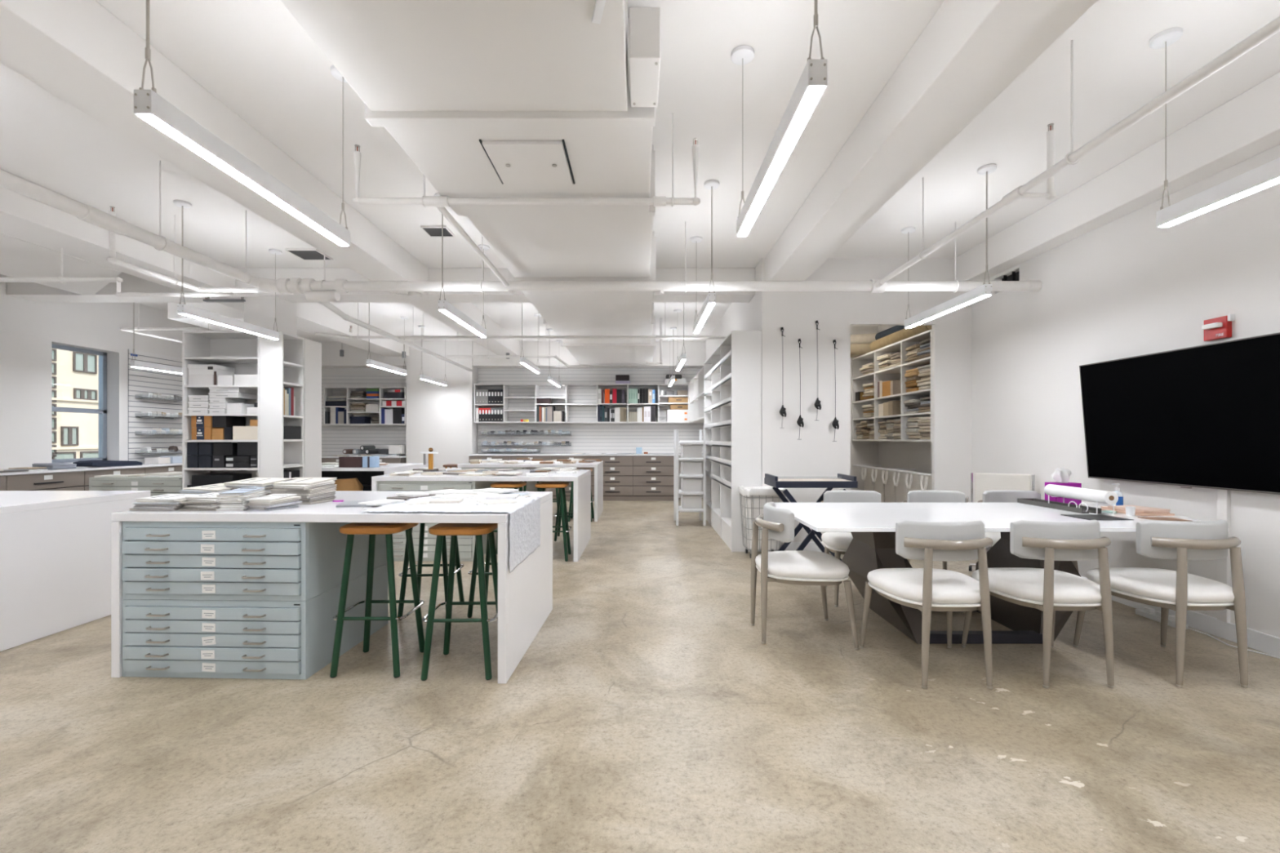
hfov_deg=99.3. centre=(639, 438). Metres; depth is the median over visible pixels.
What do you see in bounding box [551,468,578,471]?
board
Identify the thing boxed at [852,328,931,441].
closet shelf
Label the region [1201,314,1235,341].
fire alarm
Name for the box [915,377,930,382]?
folded fabric
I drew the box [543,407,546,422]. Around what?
book
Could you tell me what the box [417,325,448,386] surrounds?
lamp
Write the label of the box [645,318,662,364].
pipe
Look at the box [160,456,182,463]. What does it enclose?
storage bin
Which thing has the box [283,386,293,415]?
book
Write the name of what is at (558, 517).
bar stool
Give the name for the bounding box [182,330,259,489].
bookcase
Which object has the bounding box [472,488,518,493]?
board
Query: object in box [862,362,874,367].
folded fabric
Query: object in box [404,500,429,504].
sample
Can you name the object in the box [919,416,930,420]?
folded fabric
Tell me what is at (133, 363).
lamp
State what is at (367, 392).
book
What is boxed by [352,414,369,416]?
folded fabric
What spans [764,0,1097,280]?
beam
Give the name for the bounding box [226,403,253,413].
storage box
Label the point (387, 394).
storage box
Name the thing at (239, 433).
storage box
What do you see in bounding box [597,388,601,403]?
binder
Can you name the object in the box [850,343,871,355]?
roll
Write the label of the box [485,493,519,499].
booklet
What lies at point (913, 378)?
folded fabric
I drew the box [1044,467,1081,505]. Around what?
tissue box
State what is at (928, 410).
folded fabric
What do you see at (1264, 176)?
lamp
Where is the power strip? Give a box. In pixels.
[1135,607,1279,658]
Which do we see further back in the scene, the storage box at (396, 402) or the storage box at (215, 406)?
the storage box at (396, 402)
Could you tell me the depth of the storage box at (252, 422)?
6.03 m
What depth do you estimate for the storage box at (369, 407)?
11.17 m
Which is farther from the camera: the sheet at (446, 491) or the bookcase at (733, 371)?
the bookcase at (733, 371)
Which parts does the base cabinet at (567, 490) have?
drawer, drawer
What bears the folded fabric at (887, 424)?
on the folded fabric
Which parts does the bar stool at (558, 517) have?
leg, leg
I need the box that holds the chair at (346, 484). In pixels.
[334,478,363,490]
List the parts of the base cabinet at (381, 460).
drawer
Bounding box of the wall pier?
[406,341,477,468]
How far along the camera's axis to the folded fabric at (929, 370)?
6.25 m
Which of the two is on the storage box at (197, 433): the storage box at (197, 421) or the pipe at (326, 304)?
the storage box at (197, 421)
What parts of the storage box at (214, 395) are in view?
lid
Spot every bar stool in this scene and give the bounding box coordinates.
[329,522,424,678]
[397,523,464,620]
[420,523,497,680]
[442,463,459,468]
[466,533,497,617]
[489,481,526,559]
[519,481,539,491]
[534,481,571,561]
[552,488,559,507]
[553,490,573,541]
[567,468,594,521]
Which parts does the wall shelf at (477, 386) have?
panel, shelf, shelf, shelf, shelf, shelf, panel, shelf, panel, shelf, shelf, shelf, shelf, panel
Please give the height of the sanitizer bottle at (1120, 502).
0.176 m
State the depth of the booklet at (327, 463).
7.89 m
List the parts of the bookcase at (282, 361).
panel, panel, shelf, shelf, shelf, shelf, shelf, panel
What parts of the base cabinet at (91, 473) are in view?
drawer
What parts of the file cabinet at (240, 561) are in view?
handle, handle, handle, handle, handle, drawer, drawer, drawer, drawer, drawer, handle, handle, handle, handle, handle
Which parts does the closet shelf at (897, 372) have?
panel, shelf, shelf, shelf, shelf, shelf, shelf, panel, panel, shelf, shelf, shelf, panel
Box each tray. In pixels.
[135,392,182,402]
[135,395,182,401]
[135,411,182,419]
[135,413,182,417]
[135,427,182,435]
[135,431,182,435]
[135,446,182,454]
[135,449,182,453]
[481,430,571,435]
[481,431,571,435]
[481,440,571,446]
[481,442,571,445]
[481,448,540,452]
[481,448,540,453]
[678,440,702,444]
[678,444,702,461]
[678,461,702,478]
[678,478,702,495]
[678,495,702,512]
[777,479,848,480]
[1017,497,1101,513]
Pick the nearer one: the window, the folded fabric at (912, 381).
the folded fabric at (912, 381)
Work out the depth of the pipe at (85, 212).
3.58 m
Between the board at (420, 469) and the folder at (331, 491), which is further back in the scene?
the board at (420, 469)
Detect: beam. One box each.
[6,268,755,302]
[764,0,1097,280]
[955,71,1279,280]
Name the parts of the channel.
rail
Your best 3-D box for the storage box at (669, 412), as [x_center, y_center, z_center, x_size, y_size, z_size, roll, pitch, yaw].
[0.780,-0.531,11.291,0.440,0.123,0.258,0,0,0]
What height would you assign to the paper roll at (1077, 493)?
0.084 m
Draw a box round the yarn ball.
[168,445,177,451]
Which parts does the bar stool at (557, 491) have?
leg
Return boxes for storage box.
[186,442,199,454]
[186,454,202,467]
[187,364,235,375]
[187,395,212,401]
[187,401,209,408]
[187,408,213,413]
[188,374,217,385]
[191,415,215,427]
[191,427,224,439]
[191,473,251,487]
[199,442,213,454]
[199,454,213,467]
[208,387,257,394]
[208,392,257,399]
[208,398,245,403]
[208,403,226,408]
[208,408,226,413]
[212,415,245,427]
[212,428,224,439]
[212,455,231,467]
[213,442,237,455]
[217,375,234,385]
[224,427,232,439]
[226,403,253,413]
[226,455,254,462]
[226,462,250,467]
[232,426,257,439]
[234,374,257,385]
[237,441,257,455]
[246,407,257,413]
[249,419,257,426]
[250,455,257,462]
[250,462,257,467]
[253,402,257,407]
[283,426,301,439]
[325,401,346,405]
[338,456,362,467]
[350,416,371,423]
[362,456,379,467]
[365,404,379,411]
[378,448,388,453]
[382,400,394,405]
[384,391,404,398]
[388,444,406,453]
[391,389,404,392]
[394,400,404,405]
[536,398,552,404]
[615,374,629,380]
[615,380,630,383]
[664,378,686,383]
[666,391,674,395]
[666,409,688,415]
[666,415,688,422]
[667,397,689,402]
[670,404,688,409]
[676,390,687,395]
[855,391,865,401]
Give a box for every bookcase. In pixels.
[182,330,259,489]
[259,331,304,478]
[704,330,761,551]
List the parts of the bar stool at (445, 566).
leg, leg, leg, leg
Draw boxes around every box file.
[614,407,619,422]
[619,407,626,422]
[882,380,892,396]
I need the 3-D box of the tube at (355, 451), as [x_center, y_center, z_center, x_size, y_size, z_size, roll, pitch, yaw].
[-5.726,0.265,11.141,0.110,0.110,0.361,0,0,8]
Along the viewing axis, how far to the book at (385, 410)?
11.17 m
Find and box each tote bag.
[861,467,875,490]
[871,468,885,502]
[881,470,896,502]
[893,471,909,502]
[905,473,924,492]
[920,475,931,490]
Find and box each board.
[144,472,182,475]
[389,472,413,475]
[395,491,429,497]
[412,468,442,471]
[420,471,442,475]
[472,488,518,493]
[476,493,502,494]
[488,460,507,462]
[504,461,518,463]
[516,457,529,459]
[518,462,539,463]
[535,466,560,469]
[539,461,553,463]
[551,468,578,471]
[556,459,570,461]
[567,458,583,461]
[578,461,593,462]
[582,458,601,461]
[1100,506,1169,513]
[1101,508,1174,515]
[1107,505,1169,511]
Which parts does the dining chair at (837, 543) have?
leg, seat frame, seat, leg, backrest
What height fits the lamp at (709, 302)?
0.942 m
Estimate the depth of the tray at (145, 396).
8.14 m
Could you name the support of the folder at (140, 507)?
on the folder at (131, 508)
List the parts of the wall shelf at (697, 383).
panel, panel, panel, panel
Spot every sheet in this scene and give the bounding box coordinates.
[0,470,28,472]
[160,475,182,477]
[360,496,540,572]
[424,488,466,494]
[447,470,477,471]
[490,469,517,471]
[502,492,528,495]
[1060,514,1133,519]
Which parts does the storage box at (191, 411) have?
lid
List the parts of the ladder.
post, post, post, post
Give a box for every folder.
[128,507,181,511]
[132,502,180,504]
[133,505,184,508]
[135,493,196,501]
[135,503,186,506]
[136,499,187,502]
[177,508,217,511]
[178,489,231,493]
[179,500,222,503]
[180,492,206,494]
[181,506,220,509]
[182,483,231,491]
[184,504,218,507]
[185,492,221,499]
[186,498,217,502]
[186,503,221,506]
[216,489,265,497]
[217,493,266,500]
[217,496,259,502]
[217,503,246,506]
[217,508,247,511]
[218,487,264,495]
[219,491,265,498]
[220,505,249,508]
[221,501,248,504]
[223,477,292,486]
[224,484,273,488]
[226,485,273,488]
[245,493,297,501]
[246,498,299,506]
[246,505,298,511]
[247,503,297,509]
[248,496,300,503]
[248,501,302,507]
[266,484,337,491]
[267,488,336,496]
[269,483,335,489]
[271,486,337,493]
[272,480,334,488]
[273,477,337,485]
[294,491,336,497]
[297,497,335,504]
[298,496,336,502]
[299,493,334,500]
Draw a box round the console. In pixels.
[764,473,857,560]
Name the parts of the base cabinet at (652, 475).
drawer, drawer, drawer, drawer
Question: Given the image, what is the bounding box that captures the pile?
[283,463,300,466]
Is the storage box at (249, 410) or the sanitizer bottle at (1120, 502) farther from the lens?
the storage box at (249, 410)
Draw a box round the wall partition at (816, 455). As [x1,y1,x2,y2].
[705,257,850,542]
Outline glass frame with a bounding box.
[635,447,641,453]
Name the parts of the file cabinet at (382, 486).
drawer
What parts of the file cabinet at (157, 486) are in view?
drawer, drawer, drawer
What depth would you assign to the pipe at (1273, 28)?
2.69 m
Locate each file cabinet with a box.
[88,472,182,496]
[121,521,386,600]
[122,564,388,679]
[377,480,497,491]
[392,523,497,561]
[461,467,537,491]
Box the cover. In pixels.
[1217,488,1230,622]
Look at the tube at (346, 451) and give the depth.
11.00 m
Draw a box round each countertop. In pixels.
[0,462,182,475]
[0,490,150,514]
[111,490,552,523]
[321,455,406,457]
[321,462,427,471]
[371,469,591,481]
[457,461,603,467]
[469,453,702,455]
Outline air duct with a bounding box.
[280,0,656,364]
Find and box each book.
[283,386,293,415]
[283,387,284,414]
[284,387,290,415]
[284,390,286,415]
[286,393,288,415]
[324,411,329,423]
[328,412,330,423]
[330,407,333,423]
[333,407,335,423]
[335,407,344,423]
[337,411,341,423]
[341,411,343,423]
[343,408,346,423]
[366,388,379,391]
[366,391,379,394]
[366,393,379,396]
[366,395,379,398]
[381,408,387,423]
[384,408,387,423]
[387,408,390,423]
[390,408,392,423]
[392,407,397,423]
[397,407,404,423]
[401,413,404,423]
[537,405,540,422]
[539,406,542,422]
[542,407,543,422]
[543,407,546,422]
[545,408,546,422]
[546,406,548,422]
[548,406,550,422]
[550,406,551,422]
[551,405,555,422]
[553,410,555,422]
[559,410,561,422]
[561,410,564,422]
[597,405,599,422]
[600,404,602,422]
[601,389,604,403]
[602,405,604,422]
[604,408,607,422]
[607,408,610,422]
[610,409,612,422]
[612,409,614,422]
[628,412,631,422]
[632,412,635,422]
[635,412,637,422]
[642,407,644,422]
[878,381,879,397]
[878,404,879,416]
[880,381,884,396]
[880,404,882,416]
[883,402,884,416]
[884,402,886,415]
[886,402,888,415]
[888,400,889,415]
[889,400,891,415]
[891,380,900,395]
[891,400,900,415]
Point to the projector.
(677, 376)
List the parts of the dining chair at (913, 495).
backrest, leg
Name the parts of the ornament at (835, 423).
cord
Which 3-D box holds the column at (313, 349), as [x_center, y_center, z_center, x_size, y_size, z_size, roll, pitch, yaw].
[-4.112,0.035,6.570,0.335,2.430,0.340,0,0,0]
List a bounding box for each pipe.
[0,160,279,292]
[0,248,257,297]
[106,206,275,292]
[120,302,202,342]
[275,222,1041,301]
[314,302,727,339]
[317,301,472,371]
[351,113,700,286]
[446,324,588,368]
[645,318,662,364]
[874,16,1279,288]
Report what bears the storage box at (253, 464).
on the bookcase at (239, 350)
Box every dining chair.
[751,502,858,650]
[821,490,880,607]
[859,520,993,689]
[903,490,991,569]
[961,520,1114,688]
[977,489,1078,571]
[1072,519,1248,688]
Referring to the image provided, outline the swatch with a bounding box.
[1101,510,1116,513]
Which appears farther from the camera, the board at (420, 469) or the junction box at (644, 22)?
the board at (420, 469)
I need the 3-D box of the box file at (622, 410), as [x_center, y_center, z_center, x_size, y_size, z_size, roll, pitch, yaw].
[-0.348,-0.491,11.300,0.128,0.290,0.260,0,0,0]
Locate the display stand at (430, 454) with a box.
[420,447,438,471]
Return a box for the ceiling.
[0,0,1279,341]
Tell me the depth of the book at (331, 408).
11.17 m
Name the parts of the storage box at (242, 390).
lid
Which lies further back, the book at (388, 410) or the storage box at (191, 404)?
the book at (388, 410)
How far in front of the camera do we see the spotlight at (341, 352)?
10.38 m
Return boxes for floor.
[0,497,1279,852]
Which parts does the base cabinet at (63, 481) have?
handle, drawer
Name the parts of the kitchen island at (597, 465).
panel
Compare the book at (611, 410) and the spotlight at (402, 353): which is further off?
the book at (611, 410)
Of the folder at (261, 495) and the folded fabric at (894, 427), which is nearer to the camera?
the folder at (261, 495)
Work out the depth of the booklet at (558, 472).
6.03 m
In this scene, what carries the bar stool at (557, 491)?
on the floor
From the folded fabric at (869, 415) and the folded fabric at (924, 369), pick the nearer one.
the folded fabric at (924, 369)
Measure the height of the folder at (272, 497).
0.018 m
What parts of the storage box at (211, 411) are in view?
lid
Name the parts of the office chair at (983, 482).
armrest, frame, backrest, frame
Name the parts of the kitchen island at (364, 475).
panel, panel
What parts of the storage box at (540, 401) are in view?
lid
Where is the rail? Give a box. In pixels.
[853,464,931,475]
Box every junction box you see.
[391,291,422,298]
[629,7,660,106]
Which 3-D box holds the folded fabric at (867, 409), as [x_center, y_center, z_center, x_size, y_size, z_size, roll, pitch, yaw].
[3.406,-0.420,7.845,0.273,0.037,0.277,0,0,0]
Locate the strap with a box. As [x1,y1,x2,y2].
[213,371,216,385]
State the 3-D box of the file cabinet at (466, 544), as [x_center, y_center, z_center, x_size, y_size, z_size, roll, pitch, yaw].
[-2.176,1.048,5.947,1.000,0.405,0.904,0,0,1]
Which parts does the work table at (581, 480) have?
panel, panel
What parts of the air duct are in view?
sensor strip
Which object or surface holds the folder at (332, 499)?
on the island countertop
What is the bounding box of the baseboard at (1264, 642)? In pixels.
[1081,576,1279,657]
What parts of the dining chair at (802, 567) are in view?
leg, leg, rail, backrest, seat, seat frame, leg, leg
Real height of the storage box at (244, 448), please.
0.150 m
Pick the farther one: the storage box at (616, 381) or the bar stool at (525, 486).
the storage box at (616, 381)
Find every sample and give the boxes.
[8,466,46,469]
[357,498,404,506]
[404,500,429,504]
[429,497,463,503]
[431,493,478,498]
[482,471,498,472]
[495,468,513,470]
[535,470,551,471]
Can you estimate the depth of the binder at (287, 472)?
6.11 m
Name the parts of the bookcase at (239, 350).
panel, panel, shelf, shelf, shelf, shelf, shelf, panel, panel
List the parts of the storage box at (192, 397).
lid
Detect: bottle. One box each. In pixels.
[1111,483,1123,505]
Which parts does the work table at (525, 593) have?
panel, panel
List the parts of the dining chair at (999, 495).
seat, backrest, leg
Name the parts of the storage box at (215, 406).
lid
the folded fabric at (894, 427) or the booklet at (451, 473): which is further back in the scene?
the folded fabric at (894, 427)
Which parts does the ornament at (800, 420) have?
cord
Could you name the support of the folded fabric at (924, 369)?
on the folded fabric at (929, 370)
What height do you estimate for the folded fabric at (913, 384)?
0.054 m
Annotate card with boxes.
[3,469,29,471]
[127,474,150,476]
[321,464,338,466]
[335,500,380,507]
[393,471,411,474]
[453,489,487,493]
[465,468,484,470]
[465,472,485,474]
[467,493,490,498]
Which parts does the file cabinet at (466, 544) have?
drawer, drawer, drawer, drawer, drawer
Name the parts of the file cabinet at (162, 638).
handle, handle, handle, handle, handle, drawer, drawer, drawer, drawer, drawer, handle, handle, handle, handle, handle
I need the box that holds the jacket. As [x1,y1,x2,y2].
[72,460,142,466]
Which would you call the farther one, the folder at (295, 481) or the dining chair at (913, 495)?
the dining chair at (913, 495)
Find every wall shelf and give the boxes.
[323,386,406,425]
[474,383,688,422]
[689,365,704,422]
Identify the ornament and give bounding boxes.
[779,327,786,428]
[796,338,804,439]
[813,320,821,419]
[831,339,839,441]
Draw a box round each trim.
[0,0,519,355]
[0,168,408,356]
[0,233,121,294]
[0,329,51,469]
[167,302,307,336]
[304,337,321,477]
[315,341,705,368]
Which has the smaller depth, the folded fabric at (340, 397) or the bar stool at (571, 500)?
the bar stool at (571, 500)
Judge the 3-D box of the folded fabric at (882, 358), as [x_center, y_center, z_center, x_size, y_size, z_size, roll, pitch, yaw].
[3.392,-1.080,7.354,0.281,0.040,0.279,0,0,-3]
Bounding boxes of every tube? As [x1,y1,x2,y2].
[342,448,353,453]
[352,448,365,454]
[360,444,375,450]
[364,448,378,454]
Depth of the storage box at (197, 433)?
6.03 m
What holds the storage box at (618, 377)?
on the storage box at (616, 381)
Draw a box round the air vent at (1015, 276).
[1001,271,1019,280]
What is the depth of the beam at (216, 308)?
7.60 m
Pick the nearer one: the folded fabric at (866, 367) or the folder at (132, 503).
the folder at (132, 503)
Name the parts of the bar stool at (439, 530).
leg, leg, seat, leg, leg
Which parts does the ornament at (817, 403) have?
cord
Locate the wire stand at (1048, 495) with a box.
[1048,494,1114,515]
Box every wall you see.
[0,274,213,463]
[321,368,703,497]
[768,257,972,551]
[850,325,878,490]
[878,144,1279,637]
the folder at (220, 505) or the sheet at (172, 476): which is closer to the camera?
the folder at (220, 505)
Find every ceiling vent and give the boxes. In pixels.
[284,248,333,260]
[420,225,454,237]
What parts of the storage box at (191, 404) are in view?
lid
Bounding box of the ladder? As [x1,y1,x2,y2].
[673,429,706,525]
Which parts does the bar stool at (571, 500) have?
leg, leg, leg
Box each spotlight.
[339,342,343,356]
[401,338,405,358]
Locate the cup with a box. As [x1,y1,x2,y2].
[1124,506,1135,515]
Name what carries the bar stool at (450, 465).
on the floor
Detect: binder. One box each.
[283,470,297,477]
[283,471,286,478]
[283,471,288,478]
[475,389,479,404]
[475,408,478,422]
[478,408,481,422]
[479,389,481,404]
[481,389,484,404]
[481,408,484,422]
[484,389,488,404]
[484,408,488,422]
[487,408,490,422]
[488,389,490,404]
[490,389,493,404]
[490,408,493,422]
[493,389,497,404]
[493,408,497,422]
[497,389,500,404]
[497,408,499,422]
[499,408,502,422]
[500,389,502,404]
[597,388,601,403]
[604,389,609,403]
[609,391,612,403]
[612,388,616,403]
[616,389,622,403]
[622,389,625,403]
[628,388,631,403]
[631,388,633,403]
[633,388,635,403]
[635,388,637,403]
[637,389,639,403]
[637,408,639,422]
[640,388,642,403]
[640,408,642,422]
[642,388,645,403]
[644,406,647,422]
[645,388,648,403]
[647,406,650,422]
[648,389,652,403]
[650,405,655,422]
[652,389,654,403]
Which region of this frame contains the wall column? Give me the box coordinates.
[244,296,297,335]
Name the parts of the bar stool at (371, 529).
leg, leg, seat, leg, leg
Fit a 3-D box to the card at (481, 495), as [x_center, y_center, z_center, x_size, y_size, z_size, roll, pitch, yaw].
[-1.021,0.381,3.559,0.185,0.010,0.234,0,0,16]
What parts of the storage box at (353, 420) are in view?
lid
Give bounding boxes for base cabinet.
[0,475,6,490]
[4,471,84,490]
[83,467,145,490]
[145,465,182,473]
[321,457,338,462]
[379,457,406,462]
[468,455,510,462]
[510,455,551,491]
[551,455,591,500]
[591,455,632,500]
[632,455,673,500]
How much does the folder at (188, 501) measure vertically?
0.016 m
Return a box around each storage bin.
[144,457,170,464]
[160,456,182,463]
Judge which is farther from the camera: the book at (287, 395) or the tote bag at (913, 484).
the tote bag at (913, 484)
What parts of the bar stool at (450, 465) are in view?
seat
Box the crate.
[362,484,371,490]
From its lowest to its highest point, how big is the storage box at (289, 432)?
0.150 m
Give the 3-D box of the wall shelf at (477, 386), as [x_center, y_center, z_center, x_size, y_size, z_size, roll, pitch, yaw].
[-1.196,-0.723,11.303,4.407,0.799,0.325,0,0,0]
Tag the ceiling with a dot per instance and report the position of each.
(254, 56)
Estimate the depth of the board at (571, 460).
9.18 m
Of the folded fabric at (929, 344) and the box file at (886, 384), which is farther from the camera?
the box file at (886, 384)
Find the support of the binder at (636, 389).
on the wall shelf at (477, 386)
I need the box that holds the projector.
[666,374,681,378]
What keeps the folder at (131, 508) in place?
on the island countertop
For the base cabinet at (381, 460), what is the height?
0.860 m
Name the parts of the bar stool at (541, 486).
seat, leg, leg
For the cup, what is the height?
0.055 m
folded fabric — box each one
[31,462,76,469]
[326,398,346,399]
[327,395,346,398]
[327,399,346,401]
[349,405,365,407]
[350,394,366,396]
[350,396,366,398]
[350,407,365,409]
[351,391,366,394]
[351,403,367,405]
[351,409,365,411]
[352,413,369,414]
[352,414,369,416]
[859,365,874,371]
[860,368,874,373]
[860,420,874,423]
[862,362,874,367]
[862,382,874,386]
[862,393,874,396]
[862,404,874,408]
[862,410,874,413]
[863,390,874,394]
[863,395,874,399]
[863,408,874,411]
[863,413,874,415]
[863,414,874,417]
[864,387,874,391]
[876,353,893,358]
[876,355,892,360]
[877,421,893,423]
[878,360,891,365]
[878,364,890,368]
[878,365,889,370]
[878,430,888,432]
[878,436,887,439]
[885,423,897,426]
[886,419,893,422]
[886,427,900,430]
[888,351,900,356]
[889,362,900,367]
[890,354,900,359]
[890,358,900,363]
[892,426,900,429]
[892,433,900,436]
[903,399,926,404]
[903,410,920,413]
[904,356,918,361]
[904,370,919,377]
[904,379,919,383]
[904,402,920,406]
[905,344,923,351]
[905,382,918,387]
[905,428,920,432]
[906,351,916,356]
[906,354,918,359]
[906,368,918,373]
[906,376,923,381]
[906,386,920,392]
[906,408,921,411]
[906,418,919,422]
[906,422,919,426]
[906,431,923,435]
[907,347,920,353]
[907,404,920,408]
[907,417,919,419]
[907,425,919,427]
[908,435,921,439]
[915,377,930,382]
[916,346,930,352]
[916,349,930,355]
[916,381,930,386]
[917,364,930,369]
[917,419,930,422]
[917,422,930,426]
[918,352,930,359]
[918,367,930,371]
[918,372,930,377]
[918,385,930,390]
[918,406,930,409]
[918,408,930,412]
[918,429,930,432]
[919,337,930,344]
[919,368,930,373]
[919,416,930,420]
[919,425,930,429]
[920,342,930,348]
[920,396,930,400]
[920,400,930,404]
[920,403,930,407]
[920,432,930,436]
[920,436,930,439]
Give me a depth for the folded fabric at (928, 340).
6.28 m
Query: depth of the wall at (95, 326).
7.69 m
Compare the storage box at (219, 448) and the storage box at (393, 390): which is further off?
the storage box at (393, 390)
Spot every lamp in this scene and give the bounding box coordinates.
[129,302,182,373]
[133,0,350,245]
[173,200,282,339]
[366,302,408,374]
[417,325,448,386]
[434,192,489,337]
[520,302,541,373]
[546,328,560,386]
[666,327,676,386]
[673,302,685,371]
[690,179,719,333]
[730,0,827,236]
[901,164,996,328]
[1149,27,1279,227]
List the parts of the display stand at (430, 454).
post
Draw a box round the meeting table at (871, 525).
[766,502,1228,644]
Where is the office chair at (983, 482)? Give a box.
[964,472,1035,571]
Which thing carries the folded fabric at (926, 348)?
on the folded fabric at (927, 351)
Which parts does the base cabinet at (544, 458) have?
drawer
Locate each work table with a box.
[111,490,552,684]
[371,469,591,561]
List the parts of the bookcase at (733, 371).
panel, shelf, shelf, shelf, shelf, shelf, shelf, shelf, shelf, shelf, shelf, shelf, shelf, shelf, shelf, panel, panel, shelf, shelf, shelf, shelf, shelf, shelf, shelf, panel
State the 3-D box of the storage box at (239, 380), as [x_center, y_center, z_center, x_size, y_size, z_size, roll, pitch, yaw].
[-4.363,-0.649,6.180,0.275,0.115,0.300,0,0,0]
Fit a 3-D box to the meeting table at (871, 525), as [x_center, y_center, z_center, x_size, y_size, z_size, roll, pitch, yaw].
[2.245,0.875,3.650,2.510,0.750,1.220,0,0,0]
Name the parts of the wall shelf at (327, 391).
panel, shelf, shelf, shelf, panel, panel, shelf, shelf, panel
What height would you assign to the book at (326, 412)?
0.250 m
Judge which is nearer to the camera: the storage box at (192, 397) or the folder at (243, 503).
the folder at (243, 503)
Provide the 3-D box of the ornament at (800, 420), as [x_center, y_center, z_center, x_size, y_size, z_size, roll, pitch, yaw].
[1.743,-0.540,5.950,0.078,1.104,0.088,0,0,-30]
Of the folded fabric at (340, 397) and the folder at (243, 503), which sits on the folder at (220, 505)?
the folder at (243, 503)
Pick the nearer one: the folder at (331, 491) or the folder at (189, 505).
the folder at (189, 505)
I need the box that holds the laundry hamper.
[738,485,786,558]
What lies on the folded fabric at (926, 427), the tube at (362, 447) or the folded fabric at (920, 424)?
the folded fabric at (920, 424)
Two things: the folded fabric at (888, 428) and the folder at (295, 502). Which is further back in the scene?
the folded fabric at (888, 428)
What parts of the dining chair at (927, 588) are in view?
leg, seat frame, leg, seat, backrest, rail, leg, leg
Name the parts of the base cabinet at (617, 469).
drawer, drawer, drawer, drawer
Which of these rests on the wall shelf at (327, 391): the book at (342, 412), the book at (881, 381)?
the book at (342, 412)
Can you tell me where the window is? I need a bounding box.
[51,343,106,462]
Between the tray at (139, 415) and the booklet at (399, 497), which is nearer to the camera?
the booklet at (399, 497)
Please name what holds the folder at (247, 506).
on the folder at (218, 509)
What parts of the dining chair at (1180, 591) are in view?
leg, seat, leg, seat frame, leg, backrest, rail, leg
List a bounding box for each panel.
[128,349,182,462]
[321,374,406,455]
[477,368,702,453]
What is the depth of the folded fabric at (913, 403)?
6.52 m
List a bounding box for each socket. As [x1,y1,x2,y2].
[109,206,115,216]
[353,144,360,160]
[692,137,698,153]
[1046,123,1054,141]
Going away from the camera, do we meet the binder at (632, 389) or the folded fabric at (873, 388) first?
the folded fabric at (873, 388)
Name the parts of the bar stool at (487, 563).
leg, leg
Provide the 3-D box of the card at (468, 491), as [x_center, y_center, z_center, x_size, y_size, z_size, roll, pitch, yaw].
[-1.173,0.375,3.838,0.228,0.012,0.217,0,0,-4]
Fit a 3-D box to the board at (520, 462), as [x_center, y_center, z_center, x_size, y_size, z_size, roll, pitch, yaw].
[-1.731,0.379,8.473,0.229,0.015,0.231,0,0,25]
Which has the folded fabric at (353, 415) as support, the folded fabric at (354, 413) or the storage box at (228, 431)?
the folded fabric at (354, 413)
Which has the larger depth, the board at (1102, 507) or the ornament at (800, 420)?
the ornament at (800, 420)
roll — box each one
[850,333,876,344]
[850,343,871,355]
[850,355,861,357]
[869,325,931,351]
[875,325,904,340]
[1044,484,1118,504]
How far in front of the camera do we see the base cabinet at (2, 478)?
5.85 m
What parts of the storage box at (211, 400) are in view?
lid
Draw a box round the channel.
[203,297,245,302]
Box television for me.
[1079,332,1279,494]
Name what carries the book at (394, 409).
on the wall shelf at (327, 391)
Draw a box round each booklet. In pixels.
[93,474,138,477]
[321,462,338,464]
[373,454,388,456]
[386,453,400,455]
[386,493,435,500]
[403,470,422,472]
[438,467,461,471]
[442,472,466,475]
[447,471,475,473]
[458,472,495,475]
[469,459,481,462]
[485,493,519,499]
[495,471,522,475]
[526,472,548,475]
[529,470,546,472]
[531,458,542,461]
[555,471,577,473]
[560,467,576,469]
[563,461,576,463]
[1137,516,1192,521]
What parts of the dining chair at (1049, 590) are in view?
leg, seat, seat frame, leg, leg, backrest, rail, leg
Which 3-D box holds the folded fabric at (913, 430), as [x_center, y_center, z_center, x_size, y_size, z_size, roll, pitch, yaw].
[3.392,-0.101,6.541,0.282,0.054,0.292,0,0,0]
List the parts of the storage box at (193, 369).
lid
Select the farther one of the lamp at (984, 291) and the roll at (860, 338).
the roll at (860, 338)
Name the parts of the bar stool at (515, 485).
leg, seat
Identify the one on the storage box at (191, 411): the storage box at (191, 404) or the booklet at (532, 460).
the storage box at (191, 404)
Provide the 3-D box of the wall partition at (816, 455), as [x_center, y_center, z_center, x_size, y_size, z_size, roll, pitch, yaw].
[1.833,-0.370,8.750,0.975,3.240,5.500,0,0,0]
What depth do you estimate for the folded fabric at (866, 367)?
7.83 m
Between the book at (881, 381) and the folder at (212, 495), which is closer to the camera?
the folder at (212, 495)
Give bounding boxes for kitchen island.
[0,490,150,651]
[321,462,427,484]
[457,461,603,521]
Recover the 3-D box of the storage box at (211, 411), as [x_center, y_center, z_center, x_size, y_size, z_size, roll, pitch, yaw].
[-4.689,-0.303,6.179,0.185,0.054,0.314,0,0,0]

